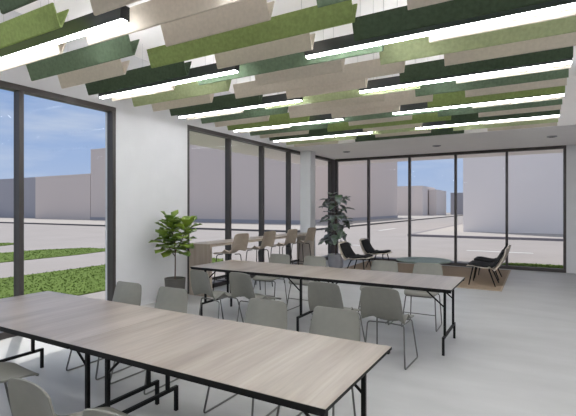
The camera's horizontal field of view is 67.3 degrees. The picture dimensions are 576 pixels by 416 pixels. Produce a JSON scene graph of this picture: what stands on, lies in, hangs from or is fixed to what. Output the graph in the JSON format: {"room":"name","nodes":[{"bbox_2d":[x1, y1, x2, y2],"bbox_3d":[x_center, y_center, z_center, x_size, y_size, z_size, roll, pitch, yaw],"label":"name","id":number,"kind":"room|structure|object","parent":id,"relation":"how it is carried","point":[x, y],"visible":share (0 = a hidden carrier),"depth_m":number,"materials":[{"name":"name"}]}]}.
{"room":"office break room","nodes":[
{"label":"office break room","id":0,"kind":"room"},
{"bbox_2d":[0,11,285,300],"bbox_3d":[-3.890,-0.425,4.792,0.250,4.050,14.910,0,0,30],"label":"wall","id":1,"kind":"structure","parent":0,"point":[151,147],"depth_m":7.13,"materials":[{"name":"white paint"}]},
{"bbox_2d":[0,80,115,339],"bbox_3d":[-4.426,0.025,3.744,0.130,3.149,6.860,0,0,30],"label":"window","id":2,"kind":"structure","parent":1,"relation":"in","point":[19,91],"depth_m":5.49,"materials":[{"name":"brown metal"}]},
{"bbox_2d":[187,125,331,293],"bbox_3d":[-0.288,0.025,10.911,0.130,3.149,6.550,0,0,30],"label":"window","id":3,"kind":"structure","parent":1,"relation":"in","point":[227,137],"depth_m":9.98,"materials":[{"name":"brown metal"}]},
{"bbox_2d":[190,131,562,165],"bbox_3d":[5.396,-1.800,8.916,15.570,0.400,8.840,0,0,30],"label":"roof overhang","id":4,"kind":"object","parent":1,"relation":"attached to","point":[198,139],"visible":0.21,"depth_m":12.71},
{"bbox_2d":[0,259,575,415],"bbox_3d":[1.643,1.700,3.486,11.140,0.200,18.180,0,0,30],"label":"floor","id":5,"kind":"structure","parent":0,"point":[512,352],"depth_m":4.34,"materials":[{"name":"concrete"}]},
{"bbox_2d":[0,362,38,415],"bbox_3d":[-2.031,1.193,2.889,0.465,0.816,0.571,0,0,35],"label":"shell chair","id":6,"kind":"object","parent":5,"relation":"on","point":[7,369],"visible":0.83,"depth_m":3.03,"materials":[{"name":"grey plastic"}]},
{"bbox_2d":[7,377,129,415],"bbox_3d":[-1.007,1.193,2.170,0.465,0.816,0.571,0,0,34],"label":"shell chair","id":7,"kind":"object","parent":5,"relation":"on","point":[27,398],"visible":0.94,"depth_m":2.02,"materials":[{"name":"grey plastic"}]},
{"bbox_2d":[0,291,175,408],"bbox_3d":[-1.946,1.230,3.624,1.824,0.740,0.971,0,0,30],"label":"folding table","id":8,"kind":"object","parent":5,"relation":"on","point":[49,317],"visible":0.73,"depth_m":3.45,"materials":[{"name":"beige wood"}]},
{"bbox_2d":[66,281,141,379],"bbox_3d":[-1.833,1.193,4.365,0.465,0.816,0.571,0,0,30],"label":"shell chair","id":9,"kind":"object","parent":5,"relation":"on","point":[125,292],"visible":0.3,"depth_m":4.52,"materials":[{"name":"grey plastic"}]},
{"bbox_2d":[110,286,187,394],"bbox_3d":[-1.279,1.193,4.045,0.465,0.816,0.571,0,0,30],"label":"shell chair","id":10,"kind":"object","parent":5,"relation":"on","point":[168,298],"visible":0.37,"depth_m":4.20,"materials":[{"name":"grey plastic"}]},
{"bbox_2d":[148,210,202,288],"bbox_3d":[-1.852,0.815,7.118,0.725,1.570,0.692,0,0,30],"label":"fiddle leaf fig","id":11,"kind":"object","parent":5,"relation":"on","point":[184,223],"visible":0.98,"depth_m":7.06,"materials":[{"name":"plant"}]},
{"bbox_2d":[164,276,185,288],"bbox_3d":[-1.857,1.375,7.123,0.340,0.450,0.340,0,0,30],"label":"pot","id":12,"kind":"object","parent":11,"relation":"attached to","point":[174,281],"depth_m":7.00,"materials":[{"name":"concrete"}]},
{"bbox_2d":[190,270,243,322],"bbox_3d":[-0.921,1.193,5.621,0.465,0.816,0.571,0,0,44],"label":"shell chair","id":13,"kind":"object","parent":5,"relation":"on","point":[200,282],"visible":0.79,"depth_m":5.53,"materials":[{"name":"grey plastic"}]},
{"bbox_2d":[68,312,391,415],"bbox_3d":[-0.377,1.230,2.717,1.799,0.740,0.971,0,0,30],"label":"folding table","id":14,"kind":"object","parent":5,"relation":"on","point":[307,373],"visible":1,"depth_m":2.54,"materials":[{"name":"beige wood"}]},
{"bbox_2d":[213,233,248,292],"bbox_3d":[-1.040,1.029,7.898,0.511,1.144,0.490,0,0,30],"label":"bar stool","id":15,"kind":"object","parent":5,"relation":"on","point":[240,242],"visible":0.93,"depth_m":7.83,"materials":[{"name":"beige plastic"}]},
{"bbox_2d":[203,298,286,415],"bbox_3d":[-0.317,1.193,3.490,0.465,0.816,0.571,0,0,30],"label":"shell chair","id":16,"kind":"object","parent":5,"relation":"on","point":[263,312],"visible":0.36,"depth_m":3.66,"materials":[{"name":"grey plastic"}]},
{"bbox_2d":[189,232,313,296],"bbox_3d":[-0.566,1.125,9.680,0.500,0.950,4.180,0,0,30],"label":"bar table","id":17,"kind":"object","parent":5,"relation":"on","point":[202,253],"depth_m":8.00,"materials":[{"name":"brown wood"}]},
{"bbox_2d":[189,232,306,246],"bbox_3d":[-0.566,0.675,9.680,0.500,0.050,4.180,0,0,30],"label":"countertop","id":18,"kind":"structure","parent":17,"relation":"on","point":[278,236],"depth_m":8.40,"materials":[{"name":"brown wood"}]},
{"bbox_2d":[229,272,281,321],"bbox_3d":[-0.398,1.193,5.445,0.465,0.816,0.571,0,0,42],"label":"shell chair","id":19,"kind":"object","parent":5,"relation":"on","point":[241,284],"visible":0.69,"depth_m":5.33,"materials":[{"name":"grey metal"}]},
{"bbox_2d":[190,260,331,331],"bbox_3d":[-0.398,1.230,6.315,1.834,0.740,0.971,0,0,30],"label":"folding table","id":20,"kind":"object","parent":5,"relation":"on","point":[290,271],"visible":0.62,"depth_m":6.16,"materials":[{"name":"beige wood"}]},
{"bbox_2d":[246,231,275,289],"bbox_3d":[-0.570,1.029,8.712,0.511,1.144,0.490,0,0,30],"label":"bar stool","id":21,"kind":"object","parent":5,"relation":"on","point":[268,239],"visible":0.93,"depth_m":8.65,"materials":[{"name":"beige plastic"}]},
{"bbox_2d":[253,254,289,304],"bbox_3d":[-0.276,1.193,7.162,0.465,0.816,0.571,0,0,30],"label":"shell chair","id":22,"kind":"object","parent":5,"relation":"on","point":[274,258],"visible":0.62,"depth_m":7.29,"materials":[{"name":"grey plastic"}]},
{"bbox_2d":[287,256,325,313],"bbox_3d":[0.304,1.193,6.827,0.465,0.816,0.571,0,0,30],"label":"shell chair","id":23,"kind":"object","parent":5,"relation":"on","point":[308,260],"visible":0.5,"depth_m":6.98,"materials":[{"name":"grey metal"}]},
{"bbox_2d":[300,151,314,255],"bbox_3d":[0.545,0.025,11.914,0.309,3.150,0.300,0,0,30],"label":"column","id":24,"kind":"structure","parent":5,"relation":"on","point":[307,158],"depth_m":11.80,"materials":[{"name":"white paint"}]},
{"bbox_2d":[276,306,359,415],"bbox_3d":[0.237,1.193,3.170,0.465,0.816,0.571,0,0,30],"label":"shell chair","id":25,"kind":"object","parent":5,"relation":"on","point":[325,321],"visible":0.3,"depth_m":3.35,"materials":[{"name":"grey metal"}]},
{"bbox_2d":[317,192,354,267],"bbox_3d":[1.272,0.584,11.635,1.039,2.033,0.948,0,0,-11],"label":"leaf plant","id":26,"kind":"object","parent":5,"relation":"on","point":[335,260],"visible":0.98,"depth_m":11.51,"materials":[{"name":"green plant"}]},
{"bbox_2d":[308,281,364,341],"bbox_3d":[0.539,1.193,4.800,0.465,0.816,0.571,0,0,36],"label":"shell chair","id":27,"kind":"object","parent":5,"relation":"on","point":[324,294],"visible":0.55,"depth_m":4.64,"materials":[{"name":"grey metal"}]},
{"bbox_2d":[358,260,397,324],"bbox_3d":[1.309,1.193,6.247,0.465,0.816,0.571,0,0,30],"label":"shell chair","id":28,"kind":"object","parent":5,"relation":"on","point":[377,265],"visible":0.22,"depth_m":6.42,"materials":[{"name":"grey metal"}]},
{"bbox_2d":[300,267,464,355],"bbox_3d":[1.176,1.230,5.407,1.799,0.740,0.971,0,0,30],"label":"folding table","id":29,"kind":"object","parent":5,"relation":"on","point":[445,285],"visible":0.77,"depth_m":5.21,"materials":[{"name":"beige wood"}]},
{"bbox_2d":[360,287,417,369],"bbox_3d":[1.048,1.193,4.506,0.465,0.816,0.571,0,0,31],"label":"shell chair","id":30,"kind":"object","parent":5,"relation":"on","point":[381,303],"visible":0.94,"depth_m":4.34,"materials":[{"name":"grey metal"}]},
{"bbox_2d":[401,263,442,331],"bbox_3d":[1.854,1.193,5.931,0.465,0.816,0.571,0,0,30],"label":"shell chair","id":31,"kind":"object","parent":5,"relation":"on","point":[419,268],"visible":0.63,"depth_m":6.05,"materials":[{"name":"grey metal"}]},
{"bbox_2d":[345,261,510,291],"bbox_3d":[3.231,1.593,10.646,3.850,0.013,3.230,0,0,30],"label":"rug","id":32,"kind":"object","parent":5,"relation":"on","point":[483,281],"visible":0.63,"depth_m":10.34,"materials":[{"name":"beige carpet"}]},
{"bbox_2d":[338,241,373,269],"bbox_3d":[1.665,1.205,10.586,0.742,0.765,0.653,0,0,30],"label":"lounge chair","id":33,"kind":"object","parent":32,"relation":"on","point":[345,249],"visible":0.99,"depth_m":10.51,"materials":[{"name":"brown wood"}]},
{"bbox_2d":[340,242,372,258],"bbox_3d":[1.667,1.039,10.584,0.669,0.377,0.594,0,0,30],"label":"cushion","id":34,"kind":"object","parent":33,"relation":"on","point":[346,251],"depth_m":10.51,"materials":[{"name":"black fabric"}]},
{"bbox_2d":[359,238,391,266],"bbox_3d":[2.367,1.205,11.681,0.742,0.765,0.653,0,0,30],"label":"lounge chair","id":35,"kind":"object","parent":32,"relation":"on","point":[366,246],"visible":0.96,"depth_m":11.60,"materials":[{"name":"black fabric"}]},
{"bbox_2d":[361,239,390,253],"bbox_3d":[2.369,1.039,11.680,0.669,0.377,0.594,0,0,30],"label":"cushion","id":36,"kind":"object","parent":35,"relation":"on","point":[366,246],"depth_m":11.60,"materials":[{"name":"black fabric"}]},
{"bbox_2d":[396,257,451,263],"bbox_3d":[3.109,1.387,9.925,1.220,0.400,1.220,0,0,30],"label":"round table","id":37,"kind":"object","parent":32,"relation":"on","point":[414,260],"visible":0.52,"depth_m":9.79,"materials":[{"name":"green paint"}]},
{"bbox_2d":[466,248,508,286],"bbox_3d":[4.161,1.205,9.026,0.742,0.765,0.653,0,0,32],"label":"lounge chair","id":38,"kind":"object","parent":32,"relation":"on","point":[498,262],"visible":1,"depth_m":8.84,"materials":[{"name":"black fabric"}]},
{"bbox_2d":[468,249,504,267],"bbox_3d":[4.159,1.039,9.027,0.669,0.377,0.594,0,0,32],"label":"cushion","id":39,"kind":"object","parent":38,"relation":"on","point":[500,259],"depth_m":8.81,"materials":[{"name":"black fabric"}]},
{"bbox_2d":[474,245,510,280],"bbox_3d":[4.611,1.205,9.806,0.742,0.765,0.653,0,0,32],"label":"lounge chair","id":40,"kind":"object","parent":32,"relation":"on","point":[479,258],"visible":0.55,"depth_m":9.76,"materials":[{"name":"black fabric"}]},
{"bbox_2d":[474,246,506,262],"bbox_3d":[4.609,1.039,9.807,0.669,0.377,0.594,0,0,32],"label":"cushion","id":41,"kind":"object","parent":40,"relation":"on","point":[479,258],"depth_m":9.76,"materials":[{"name":"black fabric"}]},
{"bbox_2d":[13,0,575,112],"bbox_3d":[0.825,-2.600,2.070,11.140,0.300,14.910,0,0,30],"label":"ceiling","id":42,"kind":"structure","parent":0,"point":[152,37],"depth_m":5.91,"materials":[{"name":"paint"}]},
{"bbox_2d":[0,0,36,13],"bbox_3d":[-1.235,-1.990,2.830,2.350,0.920,0.150,0,0,30],"label":"ceiling baffle","id":43,"kind":"object","parent":42,"relation":"hanging from","point":[6,6],"depth_m":3.32,"materials":[{"name":"green fabric"}]},
{"bbox_2d":[0,14,66,71],"bbox_3d":[-2.763,-1.990,4.594,1.180,0.920,0.150,0,0,30],"label":"ceiling baffle","id":44,"kind":"object","parent":42,"relation":"hanging from","point":[58,49],"depth_m":4.50,"materials":[{"name":"white plastic"}]},
{"bbox_2d":[0,0,68,48],"bbox_3d":[-2.694,-1.990,4.113,1.780,0.920,0.150,0,0,30],"label":"ceiling baffle","id":45,"kind":"object","parent":42,"relation":"hanging from","point":[44,19],"depth_m":3.81,"materials":[{"name":"green fabric"}]},
{"bbox_2d":[0,6,129,61],"bbox_3d":[-2.352,-1.990,4.136,2.350,0.920,0.104,0,0,30],"label":"lamp","id":46,"kind":"object","parent":42,"relation":"hanging from","point":[87,24],"visible":0.9,"depth_m":3.86,"materials":[{"name":"grey plastic"}]},
{"bbox_2d":[26,35,139,80],"bbox_3d":[-2.313,-1.990,4.774,1.780,0.920,0.150,0,0,30],"label":"ceiling baffle","id":47,"kind":"object","parent":42,"relation":"hanging from","point":[120,47],"depth_m":4.66,"materials":[{"name":"green fabric"}]},
{"bbox_2d":[57,59,129,88],"bbox_3d":[-2.382,-1.990,5.254,1.180,0.920,0.150,0,0,30],"label":"ceiling baffle","id":48,"kind":"object","parent":42,"relation":"hanging from","point":[114,68],"depth_m":5.17,"materials":[{"name":"beige fabric"}]},
{"bbox_2d":[90,0,140,15],"bbox_3d":[-1.032,-1.990,3.153,1.160,0.920,0.150,0,0,30],"label":"ceiling baffle","id":49,"kind":"object","parent":42,"relation":"hanging from","point":[99,7],"depth_m":3.34,"materials":[{"name":"beige fabric"}]},
{"bbox_2d":[85,61,191,94],"bbox_3d":[-1.931,-1.990,5.435,1.780,0.920,0.150,0,0,30],"label":"ceiling baffle","id":50,"kind":"object","parent":42,"relation":"hanging from","point":[142,75],"depth_m":5.32,"materials":[{"name":"green fabric"}]},
{"bbox_2d":[111,85,174,100],"bbox_3d":[-2.000,-1.990,5.915,1.180,0.920,0.150,0,0,30],"label":"ceiling baffle","id":51,"kind":"structure","parent":42,"relation":"hanging from","point":[167,88],"depth_m":5.86,"materials":[{"name":"white plastic"}]},
{"bbox_2d":[86,0,243,45],"bbox_3d":[-0.854,-1.990,3.491,2.350,0.920,0.150,0,0,30],"label":"ceiling baffle","id":52,"kind":"object","parent":42,"relation":"hanging from","point":[152,13],"depth_m":3.59,"materials":[{"name":"beige fabric"}]},
{"bbox_2d":[98,63,239,98],"bbox_3d":[-1.589,-1.990,5.457,2.350,0.920,0.104,0,0,30],"label":"lamp","id":53,"kind":"object","parent":42,"relation":"hanging from","point":[206,71],"visible":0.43,"depth_m":5.22,"materials":[{"name":"grey plastic"}]},
{"bbox_2d":[132,80,230,106],"bbox_3d":[-1.550,-1.990,6.096,1.780,0.920,0.150,0,0,30],"label":"ceiling baffle","id":54,"kind":"object","parent":42,"relation":"hanging from","point":[190,89],"depth_m":5.98,"materials":[{"name":"fabric"}]},
{"bbox_2d":[151,93,213,111],"bbox_3d":[-1.619,-1.990,6.576,1.180,0.920,0.150,0,0,30],"label":"ceiling baffle","id":55,"kind":"object","parent":42,"relation":"hanging from","point":[203,99],"depth_m":6.52,"materials":[{"name":"beige fabric"}]},
{"bbox_2d":[169,93,262,115],"bbox_3d":[-1.168,-1.990,6.756,1.780,0.920,0.150,0,0,30],"label":"ceiling baffle","id":56,"kind":"object","parent":42,"relation":"hanging from","point":[229,100],"depth_m":6.63,"materials":[{"name":"green fabric"}]},
{"bbox_2d":[161,0,274,46],"bbox_3d":[-0.650,-1.990,3.814,1.160,0.920,0.150,0,0,30],"label":"ceiling baffle","id":57,"kind":"object","parent":42,"relation":"hanging from","point":[244,13],"depth_m":3.74,"materials":[{"name":"beige fabric"}]},
{"bbox_2d":[178,93,302,117],"bbox_3d":[-0.826,-1.990,6.779,2.350,0.920,0.104,0,0,30],"label":"lamp","id":58,"kind":"object","parent":42,"relation":"hanging from","point":[277,99],"visible":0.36,"depth_m":6.49,"materials":[{"name":"grey plastic"}]},
{"bbox_2d":[214,115,269,126],"bbox_3d":[-0.856,-1.990,7.897,1.180,0.920,0.150,0,0,30],"label":"ceiling baffle","id":59,"kind":"object","parent":42,"relation":"hanging from","point":[261,118],"depth_m":7.85,"materials":[{"name":"beige fabric"}]},
{"bbox_2d":[201,92,288,123],"bbox_3d":[-0.787,-1.990,7.417,1.780,0.920,0.150,0,0,30],"label":"ceiling baffle","id":60,"kind":"object","parent":42,"relation":"hanging from","point":[260,111],"depth_m":7.30,"materials":[{"name":"green fabric"}]},
{"bbox_2d":[147,0,356,67],"bbox_3d":[-0.472,-1.990,4.152,2.350,0.920,0.150,0,0,30],"label":"ceiling baffle","id":61,"kind":"object","parent":42,"relation":"hanging from","point":[310,19],"depth_m":3.97,"materials":[{"name":"green fabric"}]},
{"bbox_2d":[214,0,315,68],"bbox_3d":[-0.269,-1.990,4.475,1.160,0.920,0.150,0,0,30],"label":"ceiling baffle","id":62,"kind":"object","parent":42,"relation":"hanging from","point":[303,42],"depth_m":4.40,"materials":[{"name":"beige fabric"}]},
{"bbox_2d":[227,82,309,129],"bbox_3d":[-0.405,-1.990,8.078,1.780,0.920,0.150,0,0,30],"label":"ceiling baffle","id":63,"kind":"object","parent":42,"relation":"hanging from","point":[277,119],"depth_m":7.94,"materials":[{"name":"green fabric"}]},
{"bbox_2d":[233,114,343,131],"bbox_3d":[-0.063,-1.990,8.101,2.350,0.920,0.104,0,0,30],"label":"lamp","id":64,"kind":"object","parent":42,"relation":"hanging from","point":[324,117],"visible":0.34,"depth_m":7.79,"materials":[{"name":"grey plastic"}]},
{"bbox_2d":[250,124,327,135],"bbox_3d":[-0.024,-1.990,8.739,1.780,0.920,0.150,0,0,30],"label":"ceiling baffle","id":65,"kind":"structure","parent":42,"relation":"hanging from","point":[303,127],"depth_m":8.63,"materials":[{"name":"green fabric"}]},
{"bbox_2d":[198,44,383,84],"bbox_3d":[-0.091,-1.990,4.813,2.350,0.920,0.150,0,0,30],"label":"ceiling baffle","id":66,"kind":"structure","parent":42,"relation":"hanging from","point":[295,60],"depth_m":4.75,"materials":[{"name":"green fabric"}]},
{"bbox_2d":[255,27,344,85],"bbox_3d":[0.113,-1.990,5.136,1.160,0.920,0.150,0,0,30],"label":"ceiling baffle","id":67,"kind":"structure","parent":42,"relation":"hanging from","point":[335,66],"depth_m":5.07,"materials":[{"name":"beige fabric"}]},
{"bbox_2d":[269,128,342,140],"bbox_3d":[0.358,-1.990,9.399,1.780,0.920,0.150,0,0,30],"label":"ceiling baffle","id":68,"kind":"structure","parent":42,"relation":"hanging from","point":[316,132],"depth_m":9.26,"materials":[{"name":"green fabric"}]},
{"bbox_2d":[233,0,404,98],"bbox_3d":[0.291,-1.990,5.473,2.350,0.920,0.150,0,0,30],"label":"ceiling baffle","id":69,"kind":"structure","parent":42,"relation":"hanging from","point":[370,68],"depth_m":5.31,"materials":[{"name":"beige fabric"}]},
{"bbox_2d":[273,129,372,141],"bbox_3d":[0.700,-1.990,9.422,2.350,0.920,0.104,0,0,30],"label":"lamp","id":70,"kind":"object","parent":42,"relation":"hanging from","point":[354,131],"visible":0.35,"depth_m":9.13,"materials":[{"name":"grey plastic"}]},
{"bbox_2d":[286,78,367,98],"bbox_3d":[0.494,-1.990,5.796,1.160,0.920,0.150,0,0,30],"label":"ceiling baffle","id":71,"kind":"structure","parent":42,"relation":"hanging from","point":[362,83],"depth_m":5.74,"materials":[{"name":"beige fabric"}]},
{"bbox_2d":[265,85,419,108],"bbox_3d":[0.672,-1.990,6.134,2.350,0.920,0.150,0,0,30],"label":"ceiling baffle","id":72,"kind":"structure","parent":42,"relation":"hanging from","point":[350,93],"depth_m":6.08,"materials":[{"name":"fabric"}]},
{"bbox_2d":[311,93,385,109],"bbox_3d":[0.876,-1.990,6.457,1.160,0.920,0.150,0,0,30],"label":"ceiling baffle","id":73,"kind":"structure","parent":42,"relation":"hanging from","point":[379,97],"depth_m":6.41,"materials":[{"name":"beige fabric"}]},
{"bbox_2d":[288,90,432,117],"bbox_3d":[1.054,-1.990,6.795,2.350,0.920,0.150,0,0,30],"label":"ceiling baffle","id":74,"kind":"structure","parent":42,"relation":"hanging from","point":[403,97],"depth_m":6.65,"materials":[{"name":"beige fabric"}]},
{"bbox_2d":[331,105,399,118],"bbox_3d":[1.257,-1.990,7.118,1.160,0.920,0.150,0,0,30],"label":"ceiling baffle","id":75,"kind":"structure","parent":42,"relation":"hanging from","point":[390,108],"depth_m":7.08,"materials":[{"name":"beige fabric"}]},
{"bbox_2d":[310,109,442,125],"bbox_3d":[1.435,-1.990,7.456,2.350,0.920,0.150,0,0,30],"label":"ceiling baffle","id":76,"kind":"structure","parent":42,"relation":"hanging from","point":[388,114],"depth_m":7.41,"materials":[{"name":"green fabric"}]},
{"bbox_2d":[348,115,411,125],"bbox_3d":[1.639,-1.990,7.779,1.160,0.920,0.150,0,0,30],"label":"ceiling baffle","id":77,"kind":"structure","parent":42,"relation":"hanging from","point":[407,117],"depth_m":7.74,"materials":[{"name":"beige fabric"}]},
{"bbox_2d":[327,112,450,131],"bbox_3d":[1.817,-1.990,8.117,2.350,0.920,0.150,0,0,30],"label":"ceiling baffle","id":78,"kind":"structure","parent":42,"relation":"hanging from","point":[427,117],"depth_m":8.00,"materials":[{"name":"green fabric"}]},
{"bbox_2d":[342,126,457,136],"bbox_3d":[2.198,-1.990,8.777,2.350,0.920,0.150,0,0,30],"label":"ceiling baffle","id":79,"kind":"structure","parent":42,"relation":"hanging from","point":[414,128],"depth_m":8.75,"materials":[{"name":"fabric"}]},
{"bbox_2d":[355,128,463,141],"bbox_3d":[2.580,-1.990,9.438,2.350,0.920,0.150,0,0,30],"label":"ceiling baffle","id":80,"kind":"structure","parent":42,"relation":"hanging from","point":[445,131],"depth_m":9.34,"materials":[{"name":"green fabric"}]},
{"bbox_2d":[407,0,450,9],"bbox_3d":[1.437,-1.990,3.049,1.180,0.920,0.150,0,0,30],"label":"ceiling baffle","id":81,"kind":"structure","parent":42,"relation":"hanging from","point":[411,4],"depth_m":3.28,"materials":[{"name":"beige fabric"}]},
{"bbox_2d":[305,0,575,58],"bbox_3d":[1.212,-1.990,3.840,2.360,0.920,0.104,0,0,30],"label":"lamp","id":82,"kind":"object","parent":42,"relation":"hanging from","point":[345,43],"visible":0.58,"depth_m":3.79,"materials":[{"name":"grey plastic"}]},
{"bbox_2d":[352,0,553,40],"bbox_3d":[1.375,-1.990,3.526,1.765,0.920,0.150,0,0,30],"label":"ceiling baffle","id":83,"kind":"structure","parent":42,"relation":"hanging from","point":[400,19],"depth_m":3.62,"materials":[{"name":"green fabric"}]},
{"bbox_2d":[359,53,571,92],"bbox_3d":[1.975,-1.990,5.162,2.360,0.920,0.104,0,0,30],"label":"lamp","id":84,"kind":"object","parent":42,"relation":"hanging from","point":[390,82],"visible":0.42,"depth_m":5.18,"materials":[{"name":"grey plastic"}]},
{"bbox_2d":[379,16,575,64],"bbox_3d":[1.756,-1.990,4.187,1.765,0.920,0.150,0,0,30],"label":"ceiling baffle","id":85,"kind":"structure","parent":42,"relation":"hanging from","point":[417,48],"depth_m":4.14,"materials":[{"name":"fabric"}]},
{"bbox_2d":[392,93,563,113],"bbox_3d":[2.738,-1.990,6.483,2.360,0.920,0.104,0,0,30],"label":"lamp","id":86,"kind":"object","parent":42,"relation":"hanging from","point":[417,107],"visible":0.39,"depth_m":6.57,"materials":[{"name":"grey plastic"}]},
{"bbox_2d":[399,46,572,82],"bbox_3d":[2.138,-1.990,4.848,1.765,0.920,0.150,0,0,30],"label":"ceiling baffle","id":87,"kind":"structure","parent":42,"relation":"hanging from","point":[436,68],"depth_m":4.83,"materials":[{"name":"green fabric"}]},
{"bbox_2d":[415,114,559,128],"bbox_3d":[3.501,-1.990,7.805,2.360,0.920,0.104,0,0,30],"label":"lamp","id":88,"kind":"object","parent":42,"relation":"hanging from","point":[437,123],"visible":0.34,"depth_m":7.92,"materials":[{"name":"grey plastic"}]},
{"bbox_2d":[415,69,568,96],"bbox_3d":[2.519,-1.990,5.508,1.765,0.920,0.150,0,0,30],"label":"ceiling baffle","id":89,"kind":"structure","parent":42,"relation":"hanging from","point":[446,86],"depth_m":5.48,"materials":[{"name":"green fabric"}]},
{"bbox_2d":[427,86,564,107],"bbox_3d":[2.901,-1.990,6.169,1.765,0.920,0.150,0,0,30],"label":"ceiling baffle","id":90,"kind":"structure","parent":42,"relation":"hanging from","point":[451,98],"depth_m":6.22,"materials":[{"name":"green fabric"}]},
{"bbox_2d":[438,99,561,116],"bbox_3d":[3.282,-1.990,6.830,1.765,0.920,0.150,0,0,30],"label":"ceiling baffle","id":91,"kind":"structure","parent":42,"relation":"hanging from","point":[460,110],"depth_m":6.82,"materials":[{"name":"green fabric"}]},
{"bbox_2d":[446,110,559,124],"bbox_3d":[3.664,-1.990,7.491,1.765,0.920,0.150,0,0,30],"label":"ceiling baffle","id":92,"kind":"structure","parent":42,"relation":"hanging from","point":[464,118],"depth_m":7.55,"materials":[{"name":"green fabric"}]},
{"bbox_2d":[453,118,557,130],"bbox_3d":[4.045,-1.990,8.152,1.765,0.920,0.150,0,0,30],"label":"ceiling baffle","id":93,"kind":"structure","parent":42,"relation":"hanging from","point":[470,126],"depth_m":8.15,"materials":[{"name":"fabric"}]},
{"bbox_2d":[444,32,575,65],"bbox_3d":[2.200,-1.990,4.371,1.180,0.920,0.150,0,0,30],"label":"ceiling baffle","id":94,"kind":"structure","parent":42,"relation":"hanging from","point":[569,39],"depth_m":4.32,"materials":[{"name":"beige fabric"}]},
{"bbox_2d":[465,78,566,96],"bbox_3d":[2.963,-1.990,5.692,1.180,0.920,0.150,0,0,30],"label":"ceiling baffle","id":95,"kind":"structure","parent":42,"relation":"hanging from","point":[562,81],"depth_m":5.65,"materials":[{"name":"beige fabric"}]},
{"bbox_2d":[478,105,560,116],"bbox_3d":[3.726,-1.990,7.014,1.180,0.920,0.150,0,0,30],"label":"ceiling baffle","id":96,"kind":"structure","parent":42,"relation":"hanging from","point":[552,107],"depth_m":6.98,"materials":[{"name":"beige fabric"}]},
{"bbox_2d":[286,76,575,159],"bbox_3d":[5.370,-2.150,9.942,11.140,1.200,3.270,0,0,30],"label":"ceiling","id":97,"kind":"structure","parent":0,"point":[565,130],"depth_m":10.25,"materials":[{"name":"paint"}]},
{"bbox_2d":[566,145,575,272],"bbox_3d":[8.938,0.025,9.626,4.645,3.150,0.250,0,0,30],"label":"wall","id":98,"kind":"structure","parent":0,"point":[570,149],"depth_m":10.64,"materials":[{"name":"white paint"}]},
{"bbox_2d":[335,145,565,272],"bbox_3d":[4.214,0.025,12.284,6.195,3.149,0.130,0,0,30],"label":"window","id":99,"kind":"structure","parent":98,"relation":"in","point":[455,263],"depth_m":11.96,"materials":[{"name":"brown metal"}]},
{"label":"outside","id":100,"kind":"structure","parent":0,"visible":0},
{"bbox_2d":[0,213,562,299],"bbox_3d":[-5.311,1.670,60.801,190.000,0.100,220.000,0,0,30],"label":"ground","id":101,"kind":"structure","parent":100,"point":[36,236],"depth_m":18.71,"materials":[{"name":"grey concrete"}]},
{"bbox_2d":[0,247,104,262],"bbox_3d":[-11.097,1.595,11.129,2.891,0.050,14.222,0,0,30],"label":"grass strip","id":102,"kind":"object","parent":101,"relation":"on","point":[45,253],"visible":0.91,"depth_m":15.23,"materials":[{"name":"green plant"}]},
{"bbox_2d":[0,257,222,298],"bbox_3d":[-5.821,1.595,7.857,3.314,0.050,13.836,0,0,30],"label":"grass strip","id":103,"kind":"object","parent":101,"relation":"on","point":[91,279],"visible":0.44,"depth_m":9.30,"materials":[{"name":"green plant"}]},
{"bbox_2d":[0,214,462,231],"bbox_3d":[-21.837,1.559,96.277,106.460,0.118,95.080,0,0,30],"label":"pavement","id":104,"kind":"structure","parent":101,"relation":"on","point":[401,218],"depth_m":42.19,"materials":[{"name":"grey concrete"}]},
{"bbox_2d":[0,177,34,217],"bbox_3d":[-50.600,-1.540,85.159,47.240,6.100,23.140,0,0,30],"label":"building","id":105,"kind":"structure","parent":104,"relation":"on","point":[6,185],"depth_m":67.35,"materials":[{"name":"grey concrete"}]},
{"bbox_2d":[35,174,90,219],"bbox_3d":[-26.727,-1.465,66.007,12.340,5.950,16.440,0,0,30],"label":"building","id":106,"kind":"structure","parent":104,"relation":"on","point":[61,196],"depth_m":58.67,"materials":[{"name":"grey concrete"}]},
{"bbox_2d":[90,144,397,223],"bbox_3d":[-4.195,-3.015,61.635,31.020,9.050,31.480,0,0,30],"label":"building","id":107,"kind":"structure","parent":104,"relation":"on","point":[207,165],"depth_m":45.84,"materials":[{"name":"grey concrete"}]},
{"bbox_2d":[397,186,434,215],"bbox_3d":[23.661,-1.465,94.881,14.140,5.950,12.040,0,0,30],"label":"building","id":108,"kind":"structure","parent":104,"relation":"on","point":[419,194],"depth_m":87.67,"materials":[{"name":"grey concrete"}]},
{"bbox_2d":[429,189,445,214],"bbox_3d":[32.839,-1.165,94.778,1.540,5.350,11.040,0,0,30],"label":"building","id":109,"kind":"structure","parent":104,"relation":"on","point":[437,198],"depth_m":90.54,"materials":[{"name":"grey concrete"}]},
{"bbox_2d":[407,223,562,240],"bbox_3d":[32.116,1.559,21.826,46.760,0.118,20.080,0,0,30],"label":"pavement","id":110,"kind":"structure","parent":101,"relation":"on","point":[448,231],"depth_m":24.43,"materials":[{"name":"grey concrete"}]},
{"bbox_2d":[463,153,562,233],"bbox_3d":[29.361,-4.565,29.005,30.190,12.150,20.440,0,0,30],"label":"building","id":111,"kind":"structure","parent":110,"relation":"on","point":[535,181],"depth_m":26.22,"materials":[{"name":"grey concrete"}]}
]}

